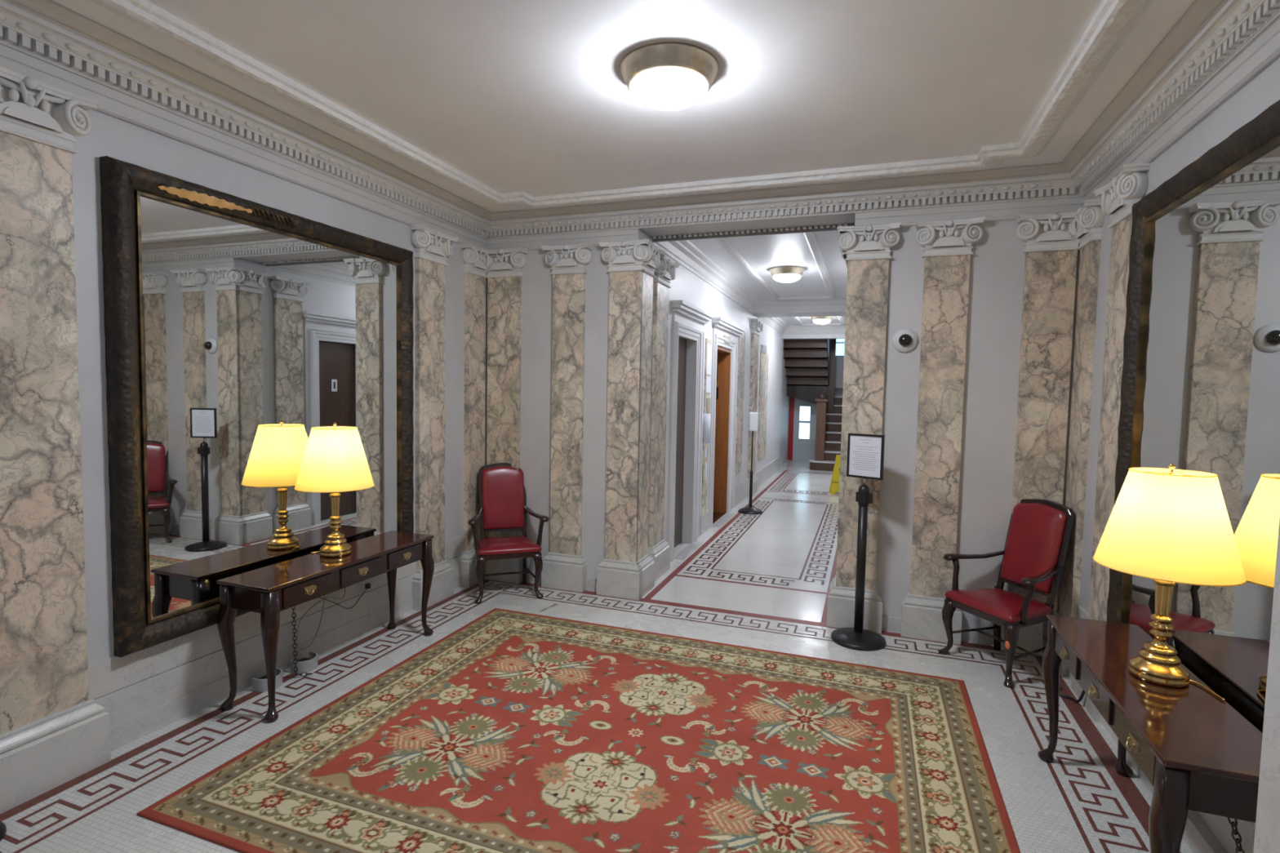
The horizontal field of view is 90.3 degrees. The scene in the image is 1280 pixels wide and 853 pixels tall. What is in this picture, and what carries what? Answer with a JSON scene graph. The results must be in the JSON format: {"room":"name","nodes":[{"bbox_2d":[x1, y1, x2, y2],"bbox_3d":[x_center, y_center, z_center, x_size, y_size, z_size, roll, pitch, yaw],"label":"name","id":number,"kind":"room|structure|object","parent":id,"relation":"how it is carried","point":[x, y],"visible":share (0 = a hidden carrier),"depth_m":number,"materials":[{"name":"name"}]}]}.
{"room":"historic interior","nodes":[
{"label":"historic interior","id":0,"kind":"room"},
{"bbox_2d":[71,109,464,699],"bbox_3d":[-2.675,-0.088,2.981,0.250,3.330,7.200,2,4,20],"label":"wall","id":1,"kind":"structure","parent":0,"point":[108,135],"depth_m":3.07,"materials":[{"name":"paint"}]},
{"bbox_2d":[0,66,111,814],"bbox_3d":[-2.579,0.071,2.731,0.131,3.044,0.468,2,4,20],"label":"pilaster","id":2,"kind":"object","parent":1,"relation":"attached to","point":[52,734],"visible":1,"depth_m":2.74,"materials":[{"name":"stone"}]},
{"bbox_2d":[99,155,413,657],"bbox_3d":[-2.128,-0.117,3.980,0.104,2.370,2.082,2,4,20],"label":"wall mirror","id":3,"kind":"object","parent":1,"relation":"attached to","point":[236,328],"visible":0.82,"depth_m":3.54,"materials":[{"name":"brown wood"}]},
{"bbox_2d":[88,534,464,751],"bbox_3d":[-2.106,1.281,4.335,0.012,0.462,3.600,2,4,20],"label":"baseboard","id":4,"kind":"structure","parent":1,"relation":"attached to","point":[140,709],"depth_m":3.56,"materials":[{"name":"white stone"}]},
{"bbox_2d":[296,587,346,649],"bbox_3d":[-2.099,1.213,4.221,0.039,0.431,0.453,2,3,15],"label":"power cord","id":5,"kind":"object","parent":1,"relation":"attached to","point":[344,588],"visible":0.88,"depth_m":4.17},
{"bbox_2d":[319,587,367,608],"bbox_3d":[-2.025,1.176,4.377,0.036,0.177,0.506,2,3,14],"label":"power cord","id":6,"kind":"object","parent":1,"relation":"attached to","point":[366,588],"visible":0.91,"depth_m":4.36,"materials":[{"name":"plastic"}]},
{"bbox_2d":[362,578,370,591],"bbox_3d":[-1.981,1.137,4.624,0.030,0.114,0.070,2,4,20],"label":"wall outlet","id":7,"kind":"object","parent":1,"relation":"attached to","point":[366,584],"visible":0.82,"depth_m":4.61,"materials":[{"name":"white plastic"}]},
{"bbox_2d":[408,223,458,611],"bbox_3d":[-1.685,-0.055,5.212,0.131,3.044,0.468,2,4,20],"label":"pilaster","id":8,"kind":"object","parent":1,"relation":"attached to","point":[432,247],"visible":1,"depth_m":5.18,"materials":[{"name":"stone"}]},
{"bbox_2d":[459,242,490,587],"bbox_3d":[-1.473,-0.085,5.799,0.131,3.044,0.413,2,4,20],"label":"pilaster","id":9,"kind":"object","parent":1,"relation":"attached to","point":[473,257],"visible":0.84,"depth_m":5.74,"materials":[{"name":"stone"}]},
{"bbox_2d":[0,0,1279,250],"bbox_3d":[-0.362,-1.500,1.879,4.740,0.293,6.830,2,4,20],"label":"crown molding","id":10,"kind":"structure","parent":1,"relation":"attached to","point":[1217,47],"depth_m":3.63,"materials":[{"name":"paint"}]},
{"bbox_2d":[0,459,1192,852],"bbox_3d":[1.653,1.432,7.831,5.340,0.101,19.700,2,4,20],"label":"floor","id":11,"kind":"structure","parent":0,"point":[762,581],"depth_m":3.87,"materials":[{"name":"tile"}]},
{"bbox_2d":[0,821,6,841],"bbox_3d":[-2.597,1.093,2.412,0.250,1.040,0.250,2,4,20],"label":"stand","id":12,"kind":"object","parent":11,"relation":"on","point":[2,826],"visible":1,"depth_m":2.50,"materials":[{"name":"black metal"}]},
{"bbox_2d":[252,667,282,692],"bbox_3d":[-2.204,1.505,3.776,0.140,0.075,0.160,2,4,20],"label":"pipe collar","id":13,"kind":"object","parent":11,"relation":"on","point":[260,685],"visible":0.7,"depth_m":3.71,"materials":[{"name":"white metal"}]},
{"bbox_2d":[289,651,318,673],"bbox_3d":[-2.116,1.493,4.020,0.140,0.075,0.160,2,4,20],"label":"pipe collar","id":14,"kind":"object","parent":11,"relation":"on","point":[304,664],"visible":0.94,"depth_m":3.97,"materials":[{"name":"white metal"}]},
{"bbox_2d":[216,530,434,722],"bbox_3d":[-1.896,1.171,4.036,0.402,0.725,1.362,2,4,20],"label":"console table","id":15,"kind":"object","parent":11,"relation":"on","point":[268,591],"visible":1,"depth_m":3.62,"materials":[{"name":"brown wood"}]},
{"bbox_2d":[291,606,312,676],"bbox_3d":[-2.070,1.265,3.858,0.076,0.541,0.143,2,4,20],"label":"chain","id":16,"kind":"object","parent":15,"relation":"hanging from","point":[293,609],"visible":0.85,"depth_m":3.85,"materials":[{"name":"metal"}]},
{"bbox_2d":[293,422,374,557],"bbox_3d":[-1.917,0.391,4.004,0.457,0.834,0.457,2,4,20],"label":"table lamp","id":17,"kind":"object","parent":15,"relation":"on","point":[335,461],"visible":1,"depth_m":3.87,"materials":[{"name":"yellow fabric"}]},
{"bbox_2d":[467,462,549,604],"bbox_3d":[-1.184,0.902,5.617,0.686,1.105,0.615,0,3,-19],"label":"armchair","id":18,"kind":"object","parent":11,"relation":"on","point":[503,507],"visible":0.98,"depth_m":5.71,"materials":[{"name":"red leather"}]},
{"bbox_2d":[136,608,1020,852],"bbox_3d":[-0.022,1.605,3.325,3.418,0.010,2.690,2,4,20],"label":"area rug","id":19,"kind":"object","parent":11,"relation":"on","point":[512,731],"visible":1,"depth_m":3.07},
{"bbox_2d":[737,412,763,514],"bbox_3d":[1.668,0.535,9.493,0.370,1.500,0.370,1,3,0],"label":"stand","id":20,"kind":"object","parent":11,"relation":"on","point":[753,416],"visible":1,"depth_m":9.43,"materials":[{"name":"black metal"}]},
{"bbox_2d":[808,338,843,471],"bbox_3d":[4.798,-0.972,15.808,2.300,3.900,2.503,2,4,20],"label":"staircase","id":21,"kind":"structure","parent":11,"relation":"on","point":[828,420],"depth_m":15.23,"materials":[{"name":"brown wood"}]},
{"bbox_2d":[783,338,830,407],"bbox_3d":[4.067,-1.608,15.564,1.040,2.270,2.040,2,4,20],"label":"flight","id":22,"kind":"object","parent":21,"relation":"attached to","point":[806,364],"visible":0.72,"depth_m":15.76,"materials":[{"name":"brown wood"}]},
{"bbox_2d":[829,454,840,494],"bbox_3d":[3.585,0.858,11.469,0.300,0.700,0.300,2,3,12],"label":"sign","id":23,"kind":"object","parent":11,"relation":"on","point":[834,485],"visible":0.67,"depth_m":11.40,"materials":[{"name":"yellow plastic"}]},
{"bbox_2d":[831,432,885,651],"bbox_3d":[1.607,0.810,4.607,0.380,1.513,0.380,4,4,43],"label":"sign stand","id":24,"kind":"object","parent":11,"relation":"on","point":[865,452],"visible":1,"depth_m":4.58,"materials":[{"name":"black metal"}]},
{"bbox_2d":[937,498,1075,687],"bbox_3d":[2.478,1.050,4.270,0.615,1.105,0.686,0,4,-20],"label":"armchair","id":25,"kind":"object","parent":11,"relation":"on","point":[1034,553],"visible":0.97,"depth_m":4.23,"materials":[{"name":"red leather"}]},
{"bbox_2d":[1004,641,1009,649],"bbox_3d":[2.284,1.356,3.953,0.020,0.060,0.034,0,4,-20],"label":"light","id":26,"kind":"object","parent":25,"relation":"attached to","point":[1006,643],"depth_m":3.95,"materials":[{"name":"orange plastic"}]},
{"bbox_2d":[1042,680,1084,702],"bbox_3d":[2.546,1.434,3.712,0.068,0.406,0.581,1,3,4],"label":"power cord","id":27,"kind":"object","parent":11,"relation":"on","point":[1082,694],"visible":0.41,"depth_m":3.74,"materials":[{"name":"black rubber"}]},
{"bbox_2d":[1037,614,1262,852],"bbox_3d":[1.963,1.334,2.489,0.402,0.725,1.362,2,4,20],"label":"console table","id":28,"kind":"object","parent":11,"relation":"on","point":[1197,752],"visible":0.97,"depth_m":2.14,"materials":[{"name":"brown wood"}]},
{"bbox_2d":[1092,463,1247,687],"bbox_3d":[2.018,0.556,2.446,0.457,0.834,0.457,-1,4,-37],"label":"table lamp","id":29,"kind":"object","parent":28,"relation":"on","point":[1170,526],"visible":1,"depth_m":2.32,"materials":[{"name":"yellow fabric"}]},
{"bbox_2d":[1189,680,1225,701],"bbox_3d":[2.100,0.975,2.360,0.027,0.007,0.168,1,3,0],"label":"power cord","id":30,"kind":"object","parent":28,"relation":"on","point":[1190,681],"visible":0.83,"depth_m":2.35,"materials":[{"name":"gold rubber"}]},
{"bbox_2d":[1227,817,1244,852],"bbox_3d":[1.859,1.446,1.968,0.097,0.540,0.037,2,4,20],"label":"chain","id":31,"kind":"object","parent":28,"relation":"hanging from","point":[1234,832],"visible":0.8,"depth_m":1.96,"materials":[{"name":"metal"}]},
{"bbox_2d":[50,0,1195,324],"bbox_3d":[1.722,-2.574,7.576,5.240,1.270,19.550,2,4,20],"label":"ceiling","id":32,"kind":"structure","parent":0,"point":[532,97],"depth_m":3.15,"materials":[{"name":"paint"}]},
{"bbox_2d":[88,0,1153,209],"bbox_3d":[-0.263,-1.624,2.068,3.920,0.066,5.665,2,4,20],"label":"trim","id":33,"kind":"structure","parent":32,"relation":"attached to","point":[1113,20],"depth_m":3.52,"materials":[{"name":"white paint"}]},
{"bbox_2d":[619,41,719,110],"bbox_3d":[0.138,-1.626,3.038,0.470,0.159,0.470,2,4,20],"label":"ceiling light","id":34,"kind":"object","parent":32,"relation":"attached to","point":[666,75],"visible":1,"depth_m":2.90,"materials":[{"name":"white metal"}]},
{"bbox_2d":[769,266,804,282],"bbox_3d":[1.827,-1.876,7.919,0.430,0.159,0.430,2,4,20],"label":"ceiling light","id":35,"kind":"object","parent":32,"relation":"attached to","point":[780,273],"visible":1,"depth_m":7.78,"materials":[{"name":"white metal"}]},
{"bbox_2d":[811,315,833,324],"bbox_3d":[3.612,-2.115,12.637,0.430,0.159,0.430,2,4,20],"label":"ceiling light","id":36,"kind":"object","parent":32,"relation":"attached to","point":[821,319],"visible":0.92,"depth_m":12.50,"materials":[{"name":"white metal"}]},
{"bbox_2d":[648,253,789,542],"bbox_3d":[1.895,-1.076,11.447,0.370,4.500,11.900,2,4,20],"label":"wall","id":37,"kind":"structure","parent":0,"point":[687,286],"depth_m":8.36,"materials":[{"name":"paint"}]},
{"bbox_2d":[648,253,679,582],"bbox_3d":[0.215,-0.071,6.123,0.131,3.044,0.503,2,4,20],"label":"pilaster","id":38,"kind":"object","parent":37,"relation":"attached to","point":[659,549],"visible":0.92,"depth_m":6.06,"materials":[{"name":"stone"}]},
{"bbox_2d":[668,299,713,561],"bbox_3d":[0.514,0.037,7.202,0.255,2.715,1.360,2,4,20],"label":"door frame","id":39,"kind":"structure","parent":37,"relation":"in","point":[689,321],"depth_m":7.32,"materials":[{"name":"paint"}]},
{"bbox_2d":[701,337,711,515],"bbox_3d":[0.839,0.026,8.053,0.012,2.250,0.260,2,4,20],"label":"panel","id":40,"kind":"object","parent":37,"relation":"attached to","point":[707,395],"visible":0.64,"depth_m":8.00,"materials":[{"name":"stone"}]},
{"bbox_2d":[704,448,706,457],"bbox_3d":[0.831,0.333,8.039,0.004,0.120,0.090,2,4,20],"label":"notice","id":41,"kind":"object","parent":40,"relation":"attached to","point":[705,449],"visible":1,"depth_m":8.03,"materials":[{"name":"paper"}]},
{"bbox_2d":[704,462,707,480],"bbox_3d":[0.840,0.570,8.091,0.004,0.220,0.100,2,4,20],"label":"notice","id":42,"kind":"object","parent":40,"relation":"attached to","point":[705,474],"visible":1,"depth_m":8.08,"materials":[{"name":"paper"}]},
{"bbox_2d":[706,398,710,412],"bbox_3d":[0.866,-0.269,8.060,0.010,0.180,0.160,2,4,20],"label":"switch","id":43,"kind":"object","parent":40,"relation":"attached to","point":[708,402],"visible":1,"depth_m":8.03,"materials":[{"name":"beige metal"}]},
{"bbox_2d":[706,343,711,374],"bbox_3d":[0.864,-0.847,7.999,0.004,0.380,0.220,2,4,20],"label":"notice","id":44,"kind":"object","parent":40,"relation":"attached to","point":[708,346],"visible":1,"depth_m":7.99,"materials":[{"name":"paper"}]},
{"bbox_2d":[706,376,711,392],"bbox_3d":[0.861,-0.528,8.027,0.004,0.200,0.220,2,4,20],"label":"notice","id":45,"kind":"object","parent":40,"relation":"attached to","point":[708,379],"visible":1,"depth_m":8.01,"materials":[{"name":"paper"}]},
{"bbox_2d":[702,413,710,443],"bbox_3d":[0.817,0.025,7.816,0.090,0.360,0.089,2,4,20],"label":"wall holder","id":46,"kind":"object","parent":37,"relation":"attached to","point":[706,417],"visible":1,"depth_m":7.78,"materials":[{"name":"metal"}]},
{"bbox_2d":[707,316,745,528],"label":"door","id":47,"kind":"structure","parent":37,"relation":"in","point":[726,333],"depth_m":9.36,"materials":[{"name":"paint"}]},
{"bbox_2d":[699,457,779,535],"bbox_3d":[1.998,1.033,11.389,0.020,0.300,7.340,2,4,20],"label":"baseboard","id":48,"kind":"structure","parent":37,"relation":"attached to","point":[740,493],"depth_m":10.69,"materials":[{"name":"white stone"}]},
{"bbox_2d":[734,332,745,475],"bbox_3d":[1.596,-0.379,10.122,0.012,2.250,0.500,2,4,20],"label":"panel","id":49,"kind":"object","parent":37,"relation":"attached to","point":[741,352],"visible":0.79,"depth_m":10.08,"materials":[{"name":"stone"}]},
{"bbox_2d":[739,372,742,398],"bbox_3d":[1.603,-0.652,10.084,0.004,0.420,0.220,2,4,20],"label":"notice","id":50,"kind":"object","parent":49,"relation":"attached to","point":[741,373],"visible":1,"depth_m":10.07,"materials":[{"name":"white paper"}]},
{"bbox_2d":[653,222,854,334],"bbox_3d":[2.536,-1.953,9.844,1.850,0.200,9.595,2,4,20],"label":"trim","id":51,"kind":"structure","parent":37,"relation":"attached to","point":[678,247],"depth_m":8.39,"materials":[{"name":"paint"}]},
{"bbox_2d":[746,318,764,496],"bbox_3d":[2.027,-0.329,11.182,0.131,3.044,0.701,2,4,20],"label":"pilaster","id":52,"kind":"object","parent":37,"relation":"attached to","point":[757,326],"visible":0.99,"depth_m":11.04,"materials":[{"name":"stone"}]},
{"bbox_2d":[756,344,768,461],"bbox_3d":[2.384,-0.454,12.287,0.030,2.180,0.950,2,4,20],"label":"panel","id":53,"kind":"object","parent":37,"relation":"attached to","point":[762,402],"visible":1,"depth_m":12.19,"materials":[{"name":"stone"}]},
{"bbox_2d":[762,371,765,397],"bbox_3d":[2.382,-0.812,12.242,0.004,0.500,0.300,2,4,20],"label":"notice","id":54,"kind":"object","parent":53,"relation":"attached to","point":[764,372],"visible":1,"depth_m":12.24,"materials":[{"name":"white paper"}]},
{"bbox_2d":[484,214,1079,630],"bbox_3d":[0.828,-0.158,5.350,4.740,3.330,0.370,2,4,20],"label":"wall","id":55,"kind":"structure","parent":0,"point":[997,262],"depth_m":4.75,"materials":[{"name":"paint"}]},
{"bbox_2d":[485,247,528,583],"bbox_3d":[-1.274,-0.084,5.854,0.473,3.044,0.131,2,4,20],"label":"pilaster","id":56,"kind":"object","parent":55,"relation":"attached to","point":[504,277],"visible":0.8,"depth_m":5.84,"materials":[{"name":"stone"}]},
{"bbox_2d":[541,242,593,592],"bbox_3d":[-0.660,-0.060,5.634,0.443,3.044,0.131,2,4,20],"label":"pilaster","id":57,"kind":"object","parent":55,"relation":"attached to","point":[564,566],"visible":1,"depth_m":5.64,"materials":[{"name":"stone"}]},
{"bbox_2d":[595,239,651,600],"bbox_3d":[-0.155,-0.040,5.453,0.433,3.044,0.131,2,4,20],"label":"pilaster","id":58,"kind":"object","parent":55,"relation":"attached to","point":[618,575],"visible":1,"depth_m":5.46,"materials":[{"name":"stone"}]},
{"bbox_2d":[634,239,665,599],"bbox_3d":[0.057,-0.042,5.564,0.131,3.044,0.453,2,4,20],"label":"pilaster","id":59,"kind":"object","parent":55,"relation":"attached to","point":[646,561],"visible":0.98,"depth_m":5.57,"materials":[{"name":"stone"}]},
{"bbox_2d":[525,570,993,645],"bbox_3d":[0.732,1.458,5.263,4.740,0.110,0.012,2,4,20],"label":"baseboard","id":60,"kind":"structure","parent":55,"relation":"attached to","point":[888,624],"depth_m":4.82,"materials":[{"name":"white stone"}]},
{"bbox_2d":[827,225,854,596],"bbox_3d":[1.578,0.019,5.019,0.131,3.044,0.453,2,4,20],"label":"pilaster","id":61,"kind":"object","parent":55,"relation":"attached to","point":[847,242],"visible":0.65,"depth_m":4.76,"materials":[{"name":"stone"}]},
{"bbox_2d":[826,222,901,634],"bbox_3d":[1.670,0.033,4.799,0.433,3.044,0.131,2,4,20],"label":"pilaster","id":62,"kind":"object","parent":55,"relation":"attached to","point":[868,252],"visible":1,"depth_m":4.80,"materials":[{"name":"stone"}]},
{"bbox_2d":[892,328,918,352],"bbox_3d":[1.951,-0.634,4.679,0.176,0.176,0.084,2,4,20],"label":"security camera","id":63,"kind":"object","parent":55,"relation":"attached to","point":[904,340],"visible":1,"depth_m":4.68,"materials":[{"name":"white plastic"}]},
{"bbox_2d":[900,216,985,644],"bbox_3d":[2.173,0.053,4.619,0.438,3.044,0.131,2,4,20],"label":"pilaster","id":64,"kind":"object","parent":55,"relation":"attached to","point":[947,251],"visible":1,"depth_m":4.63,"materials":[{"name":"stone"}]},
{"bbox_2d":[1000,211,1079,656],"bbox_3d":[2.780,0.077,4.401,0.443,3.044,0.131,2,4,20],"label":"pilaster","id":65,"kind":"object","parent":55,"relation":"attached to","point":[1051,251],"visible":0.65,"depth_m":4.39,"materials":[{"name":"stone"}]},
{"bbox_2d":[782,333,844,339],"bbox_3d":[4.205,-2.741,14.414,2.450,1.490,0.200,2,4,20],"label":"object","id":66,"kind":"structure","parent":0,"point":[818,335],"depth_m":14.43,"materials":[{"name":"paint"}]},
{"bbox_2d":[787,338,844,453],"bbox_3d":[5.134,-1.318,16.706,2.900,4.500,0.200,2,4,20],"label":"wall","id":67,"kind":"structure","parent":0,"point":[839,363],"depth_m":16.59,"materials":[{"name":"paint"}]},
{"bbox_2d":[787,396,794,460],"bbox_3d":[4.050,-0.080,17.016,0.115,1.950,0.070,2,4,20],"label":"trim","id":68,"kind":"structure","parent":67,"relation":"attached to","point":[792,399],"depth_m":16.99,"materials":[{"name":"red paint"}]},
{"bbox_2d":[792,398,817,460],"bbox_3d":[4.387,0.048,16.911,0.640,1.720,0.050,2,4,20],"label":"door","id":69,"kind":"structure","parent":67,"relation":"in","point":[805,412],"depth_m":16.91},
{"bbox_2d":[835,338,844,358],"bbox_3d":[5.341,-2.161,16.450,0.760,0.780,0.060,2,4,20],"label":"window","id":70,"kind":"structure","parent":67,"relation":"in","point":[840,343],"depth_m":16.49,"materials":[{"name":"glass"}]},
{"bbox_2d":[1079,57,1279,613],"bbox_3d":[2.019,0.099,1.300,0.250,3.330,7.200,2,4,20],"label":"wall","id":71,"kind":"structure","parent":0,"point":[1263,91],"depth_m":3.21,"materials":[{"name":"paint"}]},
{"bbox_2d":[1057,198,1105,674],"bbox_3d":[2.880,0.088,4.240,0.131,3.044,0.413,2,4,20],"label":"pilaster","id":72,"kind":"object","parent":71,"relation":"attached to","point":[1090,219],"visible":0.77,"depth_m":4.14,"materials":[{"name":"stone"}]},
{"bbox_2d":[1071,162,1151,722],"bbox_3d":[2.668,0.118,3.652,0.131,3.044,0.468,2,4,20],"label":"pilaster","id":73,"kind":"object","parent":71,"relation":"attached to","point":[1118,196],"visible":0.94,"depth_m":3.62,"materials":[{"name":"stone"}]},
{"bbox_2d":[1066,604,1255,852],"bbox_3d":[2.320,1.463,2.751,0.060,0.450,3.600,2,4,20],"label":"baseboard","id":74,"kind":"structure","parent":71,"relation":"attached to","point":[1204,833],"depth_m":2.49,"materials":[{"name":"white stone"}]},
{"bbox_2d":[1106,99,1279,733],"bbox_3d":[2.238,0.058,2.416,0.093,2.370,2.082,2,4,20],"label":"wall mirror","id":75,"kind":"object","parent":71,"relation":"attached to","point":[1200,383],"visible":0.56,"depth_m":2.52,"materials":[{"name":"brown wood"}]},
{"bbox_2d":[1253,515,1279,852],"bbox_3d":[1.428,0.108,0.938,0.617,3.330,0.280,2,4,20],"label":"wall","id":76,"kind":"structure","parent":0,"point":[1267,832],"depth_m":1.18,"materials":[{"name":"grey paint"}]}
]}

